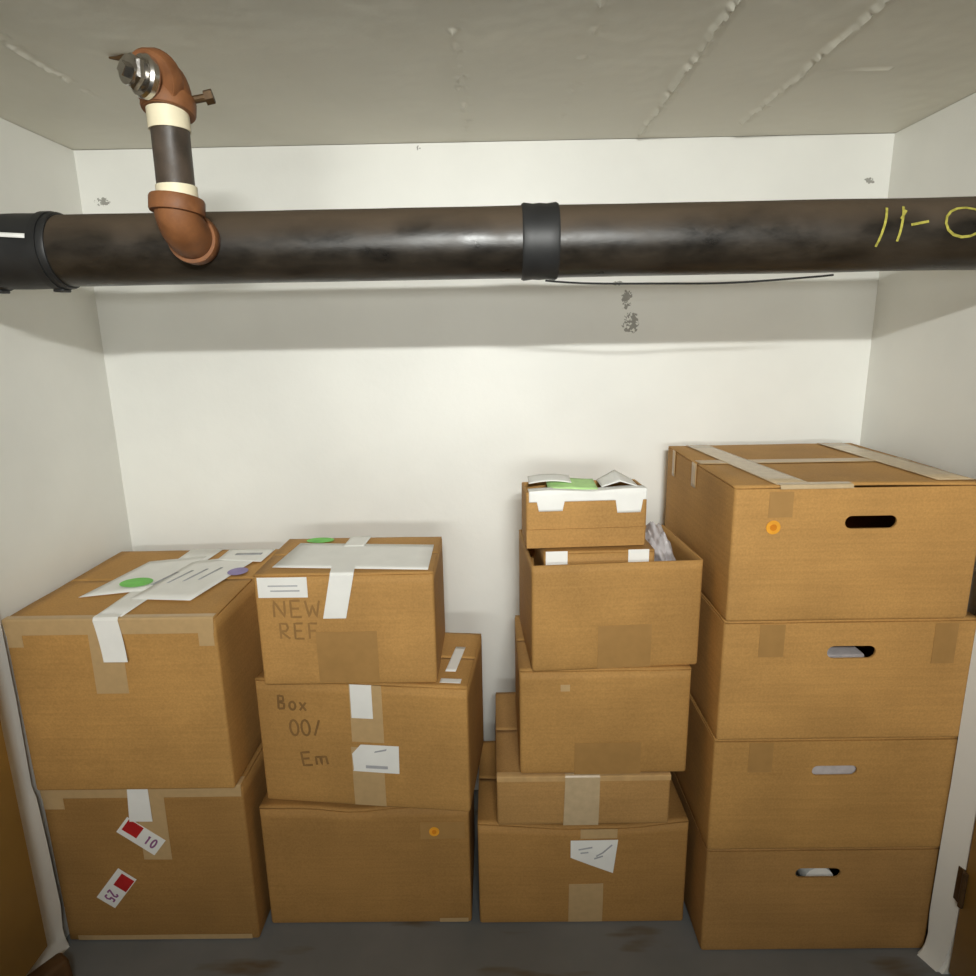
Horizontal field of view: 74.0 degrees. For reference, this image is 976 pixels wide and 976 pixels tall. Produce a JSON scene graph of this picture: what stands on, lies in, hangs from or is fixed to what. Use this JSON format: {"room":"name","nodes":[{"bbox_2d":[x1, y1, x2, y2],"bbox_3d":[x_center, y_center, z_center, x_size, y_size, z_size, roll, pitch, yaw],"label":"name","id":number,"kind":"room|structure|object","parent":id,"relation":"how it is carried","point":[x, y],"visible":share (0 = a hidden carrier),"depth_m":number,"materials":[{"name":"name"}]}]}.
{"room":"storage room","nodes":[
{"label":"storage room","id":0,"kind":"room"},
{"bbox_2d":[0,118,132,975],"bbox_3d":[-1.163,0.150,1.622,0.100,2.017,0.760,-1,13,1],"label":"wall","id":1,"kind":"structure","parent":0,"point":[63,510],"depth_m":1.65,"materials":[{"name":"white paint"}]},
{"bbox_2d":[0,721,46,975],"bbox_3d":[-1.083,0.475,1.005,0.045,1.440,0.832,-1,13,1],"label":"door","id":2,"kind":"structure","parent":1,"relation":"in","point":[23,941],"depth_m":1.44,"materials":[{"name":"brown paint"}]},
{"bbox_2d":[0,622,69,965],"bbox_3d":[-1.108,0.419,1.445,0.045,1.570,0.090,-1,13,1],"label":"trim","id":3,"kind":"structure","parent":1,"relation":"attached to","point":[34,833],"depth_m":1.55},
{"bbox_2d":[0,47,975,293],"bbox_3d":[-0.017,-0.524,1.090,2.217,0.336,0.278,-1,13,1],"label":"drain pipe","id":4,"kind":"object","parent":1,"relation":"attached to","point":[180,242],"visible":1,"depth_m":1.12,"materials":[{"name":"metal"}]},
{"bbox_2d":[545,274,833,284],"bbox_3d":[0.365,-0.378,1.181,0.521,0.014,0.024,-1,13,1],"label":"wire","id":5,"kind":"object","parent":4,"relation":"attached to","point":[817,276],"visible":1,"depth_m":1.18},
{"bbox_2d":[73,133,894,789],"bbox_3d":[0.001,0.034,2.030,2.424,2.017,0.100,-1,13,1],"label":"wall","id":6,"kind":"structure","parent":0,"point":[246,415],"depth_m":1.89,"materials":[{"name":"white paint"}]},
{"bbox_2d":[0,0,975,149],"bbox_3d":[-0.011,-0.504,-0.312,4.000,0.112,4.420,-1,13,1],"label":"ceiling","id":7,"kind":"structure","parent":0,"point":[277,72],"depth_m":1.27,"materials":[{"name":"white paint"}]},
{"bbox_2d":[109,54,123,60],"bbox_3d":[-0.648,-0.792,1.191,0.099,0.012,0.017,-1,13,1],"label":"rod","id":8,"kind":"object","parent":7,"relation":"attached to","point":[118,57],"visible":0.27,"depth_m":1.19,"materials":[{"name":"brown metal"}]},
{"bbox_2d":[63,790,950,975],"bbox_3d":[0.026,1.541,0.213,3.800,0.100,4.320,-1,13,1],"label":"floor","id":9,"kind":"structure","parent":0,"point":[474,947],"depth_m":1.62,"materials":[{"name":"grey paint"}]},
{"bbox_2d":[27,953,72,975],"bbox_3d":[-1.053,1.170,1.524,0.060,0.070,0.120,7,15,32],"label":"wooden block","id":10,"kind":"object","parent":9,"relation":"on","point":[59,964],"visible":1,"depth_m":1.54,"materials":[{"name":"brown wood"}]},
{"bbox_2d":[39,741,270,939],"bbox_3d":[-0.838,0.893,1.833,0.501,0.462,0.448,-1,13,1],"label":"cardboard box","id":11,"kind":"object","parent":9,"relation":"on","point":[132,864],"visible":0.67,"depth_m":1.62,"materials":[{"name":"brown cardboard"}]},
{"bbox_2d":[2,549,278,789],"bbox_3d":[-0.844,0.451,1.723,0.483,0.448,0.502,-1,13,1],"label":"cardboard box","id":12,"kind":"object","parent":11,"relation":"on","point":[140,670],"visible":0.92,"depth_m":1.51,"materials":[{"name":"brown cardboard"}]},
{"bbox_2d":[259,793,474,922],"bbox_3d":[-0.309,0.941,1.818,0.538,0.358,0.314,-1,13,1],"label":"cardboard box","id":13,"kind":"object","parent":9,"relation":"on","point":[325,862],"visible":0.68,"depth_m":1.67,"materials":[{"name":"brown cardboard"}]},
{"bbox_2d":[255,632,483,811],"bbox_3d":[-0.291,0.599,1.725,0.528,0.343,0.296,0,13,6],"label":"cardboard box","id":14,"kind":"object","parent":13,"relation":"on","point":[407,745],"visible":0.79,"depth_m":1.59,"materials":[{"name":"brown cardboard"}]},
{"bbox_2d":[253,536,444,684],"bbox_3d":[-0.327,0.298,1.637,0.418,0.283,0.285,-1,13,1],"label":"cardboard box","id":15,"kind":"object","parent":14,"relation":"on","point":[363,609],"visible":1,"depth_m":1.51,"materials":[{"name":"brown cardboard"}]},
{"bbox_2d":[478,741,688,922],"bbox_3d":[0.243,0.952,1.835,0.543,0.309,0.362,-1,13,1],"label":"cardboard box","id":16,"kind":"object","parent":9,"relation":"on","point":[603,871],"visible":0.67,"depth_m":1.66,"materials":[{"name":"brown cardboard"}]},
{"bbox_2d":[495,692,670,824],"bbox_3d":[0.236,0.727,1.787,0.431,0.143,0.397,-1,13,1],"label":"cardboard box","id":17,"kind":"object","parent":16,"relation":"on","point":[522,798],"visible":0.59,"depth_m":1.60,"materials":[{"name":"brown cardboard"}]},
{"bbox_2d":[515,615,690,773],"bbox_3d":[0.279,0.526,1.704,0.410,0.280,0.320,-1,13,1],"label":"cardboard box","id":18,"kind":"object","parent":17,"relation":"on","point":[627,720],"visible":0.6,"depth_m":1.55,"materials":[{"name":"brown cardboard"}]},
{"bbox_2d":[519,525,702,670],"bbox_3d":[0.289,0.265,1.630,0.397,0.262,0.294,-2,13,-3],"label":"cardboard box","id":19,"kind":"object","parent":18,"relation":"on","point":[621,614],"visible":0.91,"depth_m":1.49,"materials":[{"name":"brown cardboard"}]},
{"bbox_2d":[534,539,654,564],"bbox_3d":[0.255,0.252,1.624,0.258,0.276,0.227,-1,13,-1],"label":"cardboard box","id":20,"kind":"object","parent":19,"relation":"in","point":[626,553],"visible":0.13,"depth_m":1.49,"materials":[{"name":"brown cardboard"}]},
{"bbox_2d":[522,479,646,548],"bbox_3d":[0.225,0.058,1.547,0.282,0.139,0.121,-2,13,-2],"label":"cardboard box","id":21,"kind":"object","parent":20,"relation":"on","point":[614,514],"visible":1,"depth_m":1.49,"materials":[{"name":"brown cardboard"}]},
{"bbox_2d":[546,478,597,488],"bbox_3d":[0.196,-0.010,1.534,0.115,0.012,0.085,-1,13,1],"label":"folder","id":22,"kind":"object","parent":21,"relation":"on","point":[576,483],"visible":0.83,"depth_m":1.52,"materials":[{"name":"paper"}]},
{"bbox_2d":[527,474,570,483],"bbox_3d":[0.146,-0.022,1.549,0.100,0.012,0.060,-1,13,1],"label":"envelope","id":23,"kind":"object","parent":22,"relation":"on","point":[541,477],"visible":1,"depth_m":1.54,"materials":[{"name":"paper"}]},
{"bbox_2d":[596,470,636,486],"bbox_3d":[0.306,-0.023,1.538,0.086,0.025,0.080,-1,13,1],"label":"sheet","id":24,"kind":"object","parent":21,"relation":"on","point":[614,476],"visible":1,"depth_m":1.53,"materials":[{"name":"white paper"}]},
{"bbox_2d":[645,521,675,560],"bbox_3d":[0.421,0.158,1.594,0.077,0.163,0.123,-1,13,1],"label":"plastic bag","id":25,"kind":"object","parent":19,"relation":"in","point":[656,537],"visible":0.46,"depth_m":1.55,"materials":[{"name":"white"}]},
{"bbox_2d":[670,772,939,949],"bbox_3d":[0.806,0.948,1.830,0.557,0.299,0.516,-1,13,1],"label":"cardboard box","id":26,"kind":"object","parent":9,"relation":"on","point":[735,899],"visible":0.33,"depth_m":1.58,"materials":[{"name":"brown cardboard"}]},
{"bbox_2d":[795,868,832,875],"bbox_3d":[0.810,1.013,1.683,0.072,0.226,0.170,-1,13,1],"label":"paper roll","id":27,"kind":"object","parent":26,"relation":"in","point":[803,871],"visible":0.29,"depth_m":1.58,"materials":[{"name":"white paper"}]},
{"bbox_2d":[675,693,957,848],"bbox_3d":[0.802,0.658,1.761,0.566,0.298,0.522,-1,13,1],"label":"cardboard box","id":28,"kind":"object","parent":26,"relation":"on","point":[745,793],"visible":0.44,"depth_m":1.51,"materials":[{"name":"brown cardboard"}]},
{"bbox_2d":[690,591,975,739],"bbox_3d":[0.795,0.370,1.692,0.557,0.293,0.524,-1,13,1],"label":"cardboard box","id":29,"kind":"object","parent":28,"relation":"on","point":[750,679],"visible":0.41,"depth_m":1.44,"materials":[{"name":"brown cardboard"}]},
{"bbox_2d":[665,443,975,620],"bbox_3d":[0.773,0.080,1.622,0.525,0.305,0.530,-1,13,1],"label":"cardboard box","id":30,"kind":"object","parent":29,"relation":"on","point":[815,531],"visible":0.98,"depth_m":1.38,"materials":[{"name":"brown cardboard"}]},
{"bbox_2d":[827,646,863,657],"bbox_3d":[0.796,0.446,1.551,0.094,0.193,0.172,-1,13,1],"label":"paper stack","id":31,"kind":"object","parent":29,"relation":"in","point":[834,651],"visible":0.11,"depth_m":1.46,"materials":[{"name":"white paper"}]},
{"bbox_2d":[812,766,855,773],"bbox_3d":[0.801,0.709,1.608,0.150,0.254,0.178,-1,13,1],"label":"paper stack","id":32,"kind":"object","parent":28,"relation":"in","point":[818,769],"visible":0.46,"depth_m":1.50,"materials":[{"name":"white paper"}]},
{"bbox_2d":[860,92,975,929],"bbox_3d":[1.161,0.113,1.601,0.100,2.017,0.760,-1,13,1],"label":"wall","id":33,"kind":"structure","parent":0,"point":[920,402],"depth_m":1.62,"materials":[{"name":"white paint"}]},
{"bbox_2d":[917,631,975,973],"bbox_3d":[1.088,0.391,1.399,0.090,1.570,0.056,-1,13,1],"label":"trim","id":34,"kind":"structure","parent":33,"relation":"attached to","point":[960,817],"depth_m":1.50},
{"bbox_2d":[949,820,975,975],"bbox_3d":[1.092,0.488,0.994,0.044,1.538,0.827,-1,13,1],"label":"door","id":35,"kind":"structure","parent":33,"relation":"in","point":[963,958],"depth_m":1.48,"materials":[{"name":"brown paint"}]}
]}

